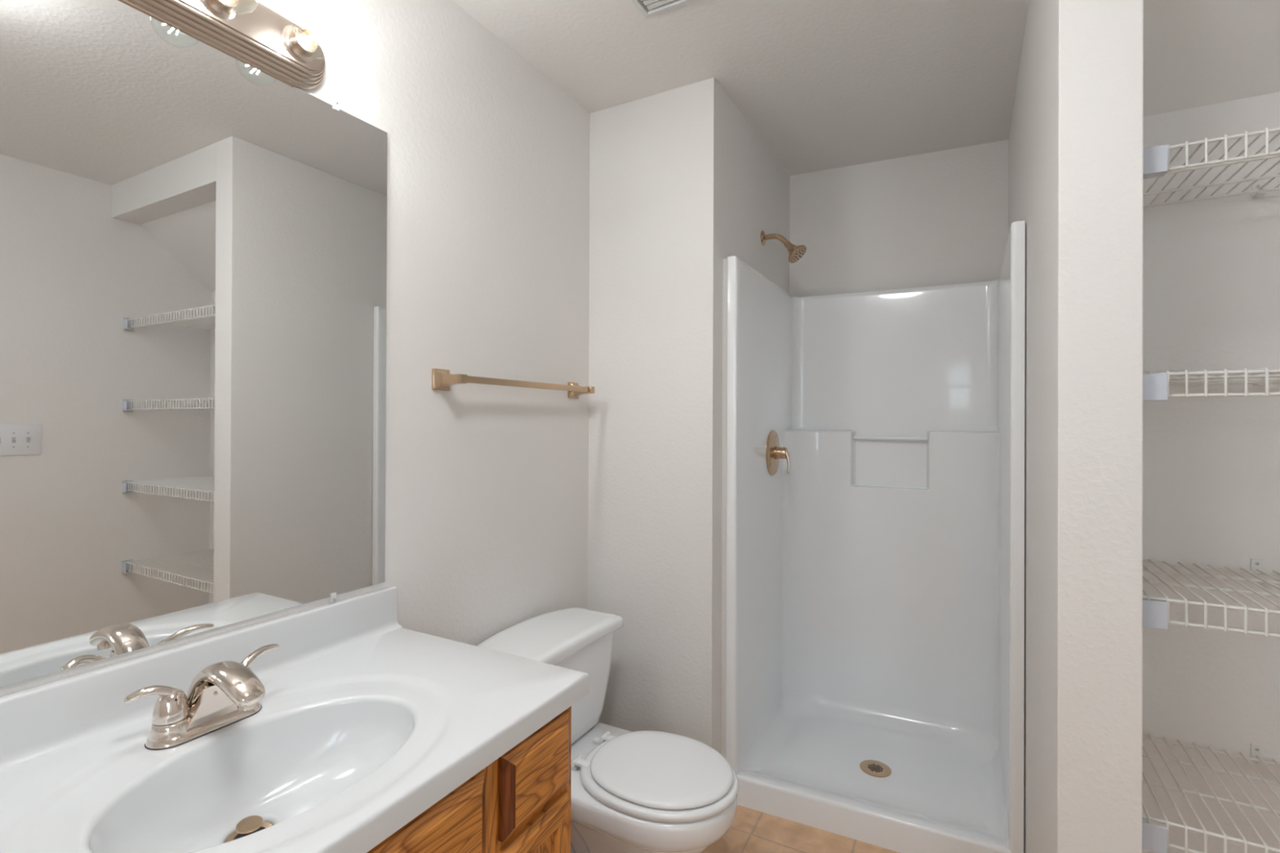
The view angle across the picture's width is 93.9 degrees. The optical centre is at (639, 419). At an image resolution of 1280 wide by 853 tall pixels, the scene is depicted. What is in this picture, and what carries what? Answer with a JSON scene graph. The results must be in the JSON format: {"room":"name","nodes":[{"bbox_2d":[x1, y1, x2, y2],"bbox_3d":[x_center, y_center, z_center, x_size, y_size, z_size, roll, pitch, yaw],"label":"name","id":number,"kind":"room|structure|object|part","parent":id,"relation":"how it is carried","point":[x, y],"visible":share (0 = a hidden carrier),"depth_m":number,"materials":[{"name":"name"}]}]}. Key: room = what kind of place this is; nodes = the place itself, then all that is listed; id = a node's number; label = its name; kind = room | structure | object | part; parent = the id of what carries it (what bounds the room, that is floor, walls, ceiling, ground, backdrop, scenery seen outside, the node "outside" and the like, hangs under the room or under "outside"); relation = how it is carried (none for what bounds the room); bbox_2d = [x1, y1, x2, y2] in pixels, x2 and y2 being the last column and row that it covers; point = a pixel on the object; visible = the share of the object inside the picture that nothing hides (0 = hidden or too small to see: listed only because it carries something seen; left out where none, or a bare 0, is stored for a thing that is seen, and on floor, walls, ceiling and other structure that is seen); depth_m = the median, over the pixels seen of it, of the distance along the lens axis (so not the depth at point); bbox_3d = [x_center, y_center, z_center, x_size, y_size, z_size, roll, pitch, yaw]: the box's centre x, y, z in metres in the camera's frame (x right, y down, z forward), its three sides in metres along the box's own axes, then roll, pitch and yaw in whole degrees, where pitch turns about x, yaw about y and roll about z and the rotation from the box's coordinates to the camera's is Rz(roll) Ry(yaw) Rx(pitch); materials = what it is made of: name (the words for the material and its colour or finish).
{"room":"bathroom","nodes":[
{"label":"bathroom","id":0,"kind":"room"},
{"bbox_2d":[0,0,590,697],"bbox_3d":[-0.729,0.079,1.337,0.100,2.440,4.350,0,0,29],"label":"wall","id":1,"kind":"structure","parent":0,"point":[486,486],"depth_m":1.69,"materials":[{"name":"white paint"}]},
{"bbox_2d":[0,0,387,687],"bbox_3d":[-0.835,-0.151,1.026,0.010,1.108,0.940,0,0,29],"label":"wall mirror","id":2,"kind":"object","parent":1,"relation":"attached to","point":[193,237],"visible":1,"depth_m":1.05,"materials":[{"name":"silver mirror"}]},
{"bbox_2d":[0,586,402,773],"bbox_3d":[-0.814,0.450,1.032,0.042,0.095,0.946,0,0,29],"label":"backsplash","id":3,"kind":"structure","parent":1,"relation":"attached to","point":[40,722],"depth_m":1.01,"materials":[{"name":"white ceramic"}]},
{"bbox_2d":[123,0,328,89],"bbox_3d":[-0.774,-0.754,0.995,0.144,0.124,0.612,0,0,29],"label":"vanity light","id":4,"kind":"object","parent":1,"relation":"attached to","point":[250,31],"depth_m":1.14,"materials":[{"name":"silver metal"}]},
{"bbox_3d":[-0.712,-0.755,1.046,0.084,0.080,0.080,0,0,29],"label":"light bulb","id":5,"kind":"part","parent":4,"relation":"part of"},
{"bbox_3d":[-0.663,-0.755,1.191,0.030,0.025,0.025,0,0,29],"label":"glass stem","id":6,"kind":"part","parent":4,"relation":"part of","materials":[{"name":"beige glass"}]},
{"bbox_3d":[-0.640,-0.755,1.178,0.084,0.080,0.080,0,0,29],"label":"light bulb","id":7,"kind":"part","parent":4,"relation":"part of","materials":[{"name":"white glass"}]},
{"bbox_2d":[431,368,595,398],"bbox_3d":[-0.348,-0.103,1.839,0.087,0.057,0.666,0,0,29],"label":"towel bar","id":8,"kind":"object","parent":1,"relation":"attached to","point":[442,379],"visible":1,"depth_m":1.67,"materials":[{"name":"gold metal"}]},
{"bbox_3d":[-0.493,-0.105,1.572,0.087,0.057,0.057,0,0,29],"label":"bar post","id":9,"kind":"part","parent":8,"relation":"part of","materials":[{"name":"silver metal"}]},
{"bbox_3d":[-0.324,-0.104,1.826,0.019,0.018,0.590,0,0,29],"label":"rail","id":10,"kind":"part","parent":8,"relation":"part of","materials":[{"name":"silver metal"}]},
{"bbox_3d":[-0.202,-0.102,2.106,0.087,0.057,0.057,0,0,29],"label":"bar post","id":11,"kind":"part","parent":8,"relation":"part of","materials":[{"name":"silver metal"}]},
{"bbox_2d":[587,77,790,758],"bbox_3d":[0.307,0.087,2.598,0.510,2.440,1.144,0,0,29],"label":"wall","id":12,"kind":"structure","parent":0,"point":[682,183],"depth_m":2.08,"materials":[{"name":"white paint"}]},
{"bbox_2d":[760,230,806,263],"bbox_3d":[0.575,-0.694,2.388,0.176,0.146,0.085,0,0,29],"label":"sprayer","id":13,"kind":"object","parent":12,"relation":"attached to","point":[796,253],"visible":1,"depth_m":2.37,"materials":[{"name":"gold metal"}]},
{"bbox_3d":[0.548,-0.719,2.407,0.109,0.058,0.021,0,0,29],"label":"arm","id":14,"kind":"part","parent":13,"relation":"part of","materials":[{"name":"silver metal"}]},
{"bbox_2d":[452,0,1029,175],"bbox_3d":[0.395,-1.179,0.730,2.649,0.080,4.350,0,0,29],"label":"ceiling","id":15,"kind":"structure","parent":0,"point":[824,84],"depth_m":1.90,"materials":[{"name":"white paint"}]},
{"bbox_2d":[631,0,694,17],"bbox_3d":[0.068,-1.130,1.497,0.271,0.015,0.273,0,0,29],"label":"ceiling vent","id":16,"kind":"object","parent":15,"relation":"in","point":[648,8],"visible":1,"depth_m":1.62,"materials":[{"name":"white plastic"}]},
{"bbox_2d":[702,804,899,852],"bbox_3d":[0.385,1.341,0.723,2.649,0.080,4.350,0,0,29],"label":"floor","id":17,"kind":"structure","parent":0,"point":[751,831],"depth_m":1.85,"materials":[{"name":"tile"}]},
{"bbox_2d":[367,706,571,852],"bbox_3d":[-0.584,0.919,0.901,0.574,0.758,0.900,0,0,29],"label":"vanity cabinet","id":18,"kind":"object","parent":17,"relation":"on","point":[520,802],"visible":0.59,"depth_m":0.99,"materials":[{"name":"brown wood"}]},
{"bbox_2d":[0,586,588,852],"bbox_3d":[-0.580,0.527,0.904,0.576,0.247,0.946,0,0,29],"label":"sink","id":19,"kind":"object","parent":18,"relation":"in","point":[366,722],"visible":0.94,"depth_m":0.96,"materials":[{"name":"white ceramic"}]},
{"bbox_2d":[124,644,279,750],"bbox_3d":[-0.663,0.448,0.969,0.177,0.111,0.232,0,0,29],"label":"faucet","id":20,"kind":"object","parent":19,"relation":"on","point":[223,694],"visible":1,"depth_m":0.94,"materials":[{"name":"silver metal"}]},
{"bbox_3d":[-0.751,0.428,0.925,0.025,0.034,0.072,0,0,39],"label":"lever","id":21,"kind":"part","parent":20,"relation":"part of","materials":[{"name":"silver metal"}]},
{"bbox_3d":[-0.737,0.449,0.940,0.047,0.046,0.047,0,0,29],"label":"handle","id":22,"kind":"part","parent":20,"relation":"part of","materials":[{"name":"silver metal"}]},
{"bbox_3d":[-0.713,0.488,0.985,0.065,0.031,0.164,0,0,29],"label":"plate","id":23,"kind":"part","parent":20,"relation":"part of","materials":[{"name":"silver metal"}]},
{"bbox_3d":[-0.663,0.445,0.958,0.166,0.106,0.094,0,0,29],"label":"spout","id":24,"kind":"part","parent":20,"relation":"part of","materials":[{"name":"silver metal"}]},
{"bbox_3d":[-0.681,0.429,1.061,0.021,0.040,0.090,0,0,15],"label":"lever","id":25,"kind":"part","parent":20,"relation":"part of","materials":[{"name":"silver metal"}]},
{"bbox_3d":[-0.341,0.625,0.769,0.021,0.138,0.401,0,0,29],"label":"false drawer","id":26,"kind":"part","parent":18,"relation":"part of","materials":[{"name":"brown wood"}]},
{"bbox_3d":[-0.198,0.704,1.073,0.019,0.043,0.162,0,0,29],"label":"frame rail","id":27,"kind":"part","parent":18,"relation":"part of","materials":[{"name":"brown wood"}]},
{"bbox_3d":[-0.180,0.627,1.063,0.021,0.138,0.186,0,0,29],"label":"drawer","id":28,"kind":"part","parent":18,"relation":"part of","materials":[{"name":"brown wood"}]},
{"bbox_3d":[-0.182,0.944,1.063,0.019,0.462,0.186,0,0,29],"label":"cabinet door","id":29,"kind":"part","parent":18,"relation":"part of","materials":[{"name":"brown wood"}]},
{"bbox_3d":[-0.186,0.944,1.065,0.006,0.378,0.102,0,0,29],"label":"door panel","id":30,"kind":"part","parent":18,"relation":"part of","materials":[{"name":"brown wood"}]},
{"bbox_2d":[476,607,738,852],"bbox_3d":[-0.079,0.964,1.656,0.718,0.676,0.532,0,0,29],"label":"toilet","id":31,"kind":"object","parent":17,"relation":"on","point":[642,791],"visible":0.7,"depth_m":1.56,"materials":[{"name":"white ceramic"}]},
{"bbox_3d":[-0.283,0.650,1.769,0.248,0.048,0.532,0,0,29],"label":"tank lid","id":32,"kind":"part","parent":31,"relation":"part of","materials":[{"name":"white ceramic"}]},
{"bbox_3d":[-0.282,0.809,1.768,0.220,0.286,0.492,0,0,29],"label":"tank","id":33,"kind":"part","parent":31,"relation":"part of","materials":[{"name":"white ceramic"}]},
{"bbox_3d":[0.051,0.939,1.585,0.423,0.022,0.352,0,0,29],"label":"seat","id":34,"kind":"part","parent":31,"relation":"part of","materials":[{"name":"white plastic"}]},
{"bbox_3d":[0.058,0.918,1.581,0.380,0.018,0.325,0,0,29],"label":"seat lid","id":35,"kind":"part","parent":31,"relation":"part of","materials":[{"name":"white plastic"}]},
{"bbox_2d":[725,220,1025,852],"bbox_3d":[0.875,0.377,2.207,0.864,1.861,0.842,0,0,29],"label":"shower stall","id":36,"kind":"object","parent":17,"relation":"on","point":[875,586],"visible":1,"depth_m":2.40,"materials":[{"name":"white plastic"}]},
{"bbox_2d":[765,430,791,475],"bbox_3d":[0.567,0.136,2.392,0.074,0.183,0.183,0,0,29],"label":"shower valve","id":37,"kind":"object","parent":36,"relation":"attached to","point":[774,452],"visible":1,"depth_m":2.37,"materials":[{"name":"gold metal"}]},
{"bbox_3d":[0.581,0.165,2.384,0.041,0.110,0.032,0,0,29],"label":"lever","id":38,"kind":"part","parent":37,"relation":"part of","materials":[{"name":"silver metal"}]},
{"bbox_2d":[789,139,1008,297],"bbox_3d":[1.121,0.090,2.673,0.889,2.440,0.233,0,0,29],"label":"wall","id":39,"kind":"structure","parent":0,"point":[937,218],"depth_m":2.58,"materials":[{"name":"white paint"}]},
{"bbox_2d":[1008,0,1143,852],"bbox_3d":[1.217,0.088,1.797,0.121,2.440,1.679,0,0,29],"label":"wall partition","id":40,"kind":"structure","parent":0,"point":[1075,140],"depth_m":1.07,"materials":[{"name":"white paint"}]},
{"bbox_2d":[1142,91,1279,852],"bbox_3d":[1.520,0.087,1.234,0.953,2.440,0.100,0,0,29],"label":"wall","id":41,"kind":"structure","parent":0,"point":[1211,267],"depth_m":1.32,"materials":[{"name":"white paint"}]},
{"bbox_2d":[1142,733,1279,852],"bbox_3d":[1.400,0.736,1.016,0.951,0.080,0.391,0,0,29],"label":"wire shelf","id":42,"kind":"object","parent":41,"relation":"attached to","point":[1155,838],"visible":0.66,"depth_m":1.12,"materials":[{"name":"white metal"}]},
{"bbox_3d":[1.315,0.760,0.861,0.943,0.006,0.006,0,0,29],"label":"rail","id":43,"kind":"part","parent":42,"relation":"part of","materials":[{"name":"white metal"}]},
{"bbox_3d":[1.483,0.723,1.169,0.943,0.006,0.006,0,0,29],"label":"rail","id":44,"kind":"part","parent":42,"relation":"part of","materials":[{"name":"white metal"}]},
{"bbox_3d":[1.439,0.722,1.088,0.943,0.006,0.006,0,0,29],"label":"rail","id":45,"kind":"part","parent":42,"relation":"part of","materials":[{"name":"white metal"}]},
{"bbox_3d":[1.381,0.722,0.981,0.943,0.006,0.006,0,0,29],"label":"rail","id":46,"kind":"part","parent":42,"relation":"part of","materials":[{"name":"white metal"}]},
{"bbox_3d":[1.315,0.721,0.861,0.943,0.006,0.006,0,0,29],"label":"rail","id":47,"kind":"part","parent":42,"relation":"part of","materials":[{"name":"white metal"}]},
{"bbox_2d":[1142,558,1279,638],"bbox_3d":[1.401,0.339,1.018,0.951,0.080,0.391,0,0,29],"label":"wire shelf","id":48,"kind":"object","parent":41,"relation":"attached to","point":[1155,614],"visible":0.74,"depth_m":1.08,"materials":[{"name":"white metal"}]},
{"bbox_3d":[1.485,0.326,1.170,0.943,0.006,0.006,0,0,29],"label":"rail","id":49,"kind":"part","parent":48,"relation":"part of","materials":[{"name":"white metal"}]},
{"bbox_3d":[1.441,0.326,1.089,0.943,0.006,0.006,0,0,29],"label":"rail","id":50,"kind":"part","parent":48,"relation":"part of","materials":[{"name":"white metal"}]},
{"bbox_3d":[1.382,0.325,0.982,0.943,0.006,0.006,0,0,29],"label":"rail","id":51,"kind":"part","parent":48,"relation":"part of","materials":[{"name":"white metal"}]},
{"bbox_3d":[1.317,0.324,0.863,0.943,0.006,0.006,0,0,29],"label":"rail","id":52,"kind":"part","parent":48,"relation":"part of","materials":[{"name":"white metal"}]},
{"bbox_3d":[1.317,0.363,0.862,0.943,0.006,0.006,0,0,29],"label":"rail","id":53,"kind":"part","parent":48,"relation":"part of","materials":[{"name":"white metal"}]},
{"bbox_2d":[1142,127,1279,207],"bbox_3d":[1.405,-0.470,1.020,0.951,0.080,0.391,0,0,29],"label":"wire shelf","id":54,"kind":"object","parent":41,"relation":"attached to","point":[1156,159],"visible":0.76,"depth_m":1.08,"materials":[{"name":"white metal"}]},
{"bbox_3d":[1.488,-0.483,1.173,0.943,0.006,0.006,0,0,29],"label":"rail","id":55,"kind":"part","parent":54,"relation":"part of","materials":[{"name":"white metal"}]},
{"bbox_3d":[1.444,-0.483,1.092,0.943,0.006,0.006,0,0,29],"label":"rail","id":56,"kind":"part","parent":54,"relation":"part of","materials":[{"name":"white metal"}]},
{"bbox_3d":[1.385,-0.484,0.985,0.943,0.006,0.006,0,0,29],"label":"rail","id":57,"kind":"part","parent":54,"relation":"part of","materials":[{"name":"white metal"}]},
{"bbox_3d":[1.320,-0.446,0.865,0.943,0.006,0.006,0,0,29],"label":"rail","id":58,"kind":"part","parent":54,"relation":"part of","materials":[{"name":"white metal"}]},
{"bbox_3d":[1.320,-0.485,0.865,0.943,0.006,0.006,0,0,29],"label":"rail","id":59,"kind":"part","parent":54,"relation":"part of","materials":[{"name":"white metal"}]},
{"bbox_2d":[1142,368,1279,400],"bbox_3d":[1.403,-0.065,1.019,0.951,0.080,0.391,0,0,29],"label":"wire shelf","id":60,"kind":"object","parent":41,"relation":"attached to","point":[1156,384],"visible":0.77,"depth_m":1.06,"materials":[{"name":"white metal"}]},
{"bbox_3d":[1.319,-0.080,0.864,0.943,0.006,0.006,0,0,29],"label":"rail","id":61,"kind":"part","parent":60,"relation":"part of","materials":[{"name":"white metal"}]},
{"bbox_3d":[1.318,-0.041,0.864,0.943,0.006,0.006,0,0,29],"label":"rail","id":62,"kind":"part","parent":60,"relation":"part of","materials":[{"name":"white metal"}]},
{"bbox_3d":[1.486,-0.078,1.171,0.943,0.006,0.006,0,0,29],"label":"rail","id":63,"kind":"part","parent":60,"relation":"part of","materials":[{"name":"white metal"}]},
{"bbox_3d":[1.442,-0.079,1.091,0.943,0.006,0.006,0,0,29],"label":"rail","id":64,"kind":"part","parent":60,"relation":"part of","materials":[{"name":"white metal"}]},
{"bbox_3d":[1.384,-0.079,0.984,0.943,0.006,0.006,0,0,29],"label":"rail","id":65,"kind":"part","parent":60,"relation":"part of","materials":[{"name":"white metal"}]},
{"bbox_2d":[1143,0,1279,116],"bbox_3d":[1.428,-0.906,1.061,0.953,0.455,0.342,0,0,29],"label":"ceiling","id":66,"kind":"structure","parent":0,"point":[1197,53],"depth_m":1.26,"materials":[{"name":"white paint"}]}
]}

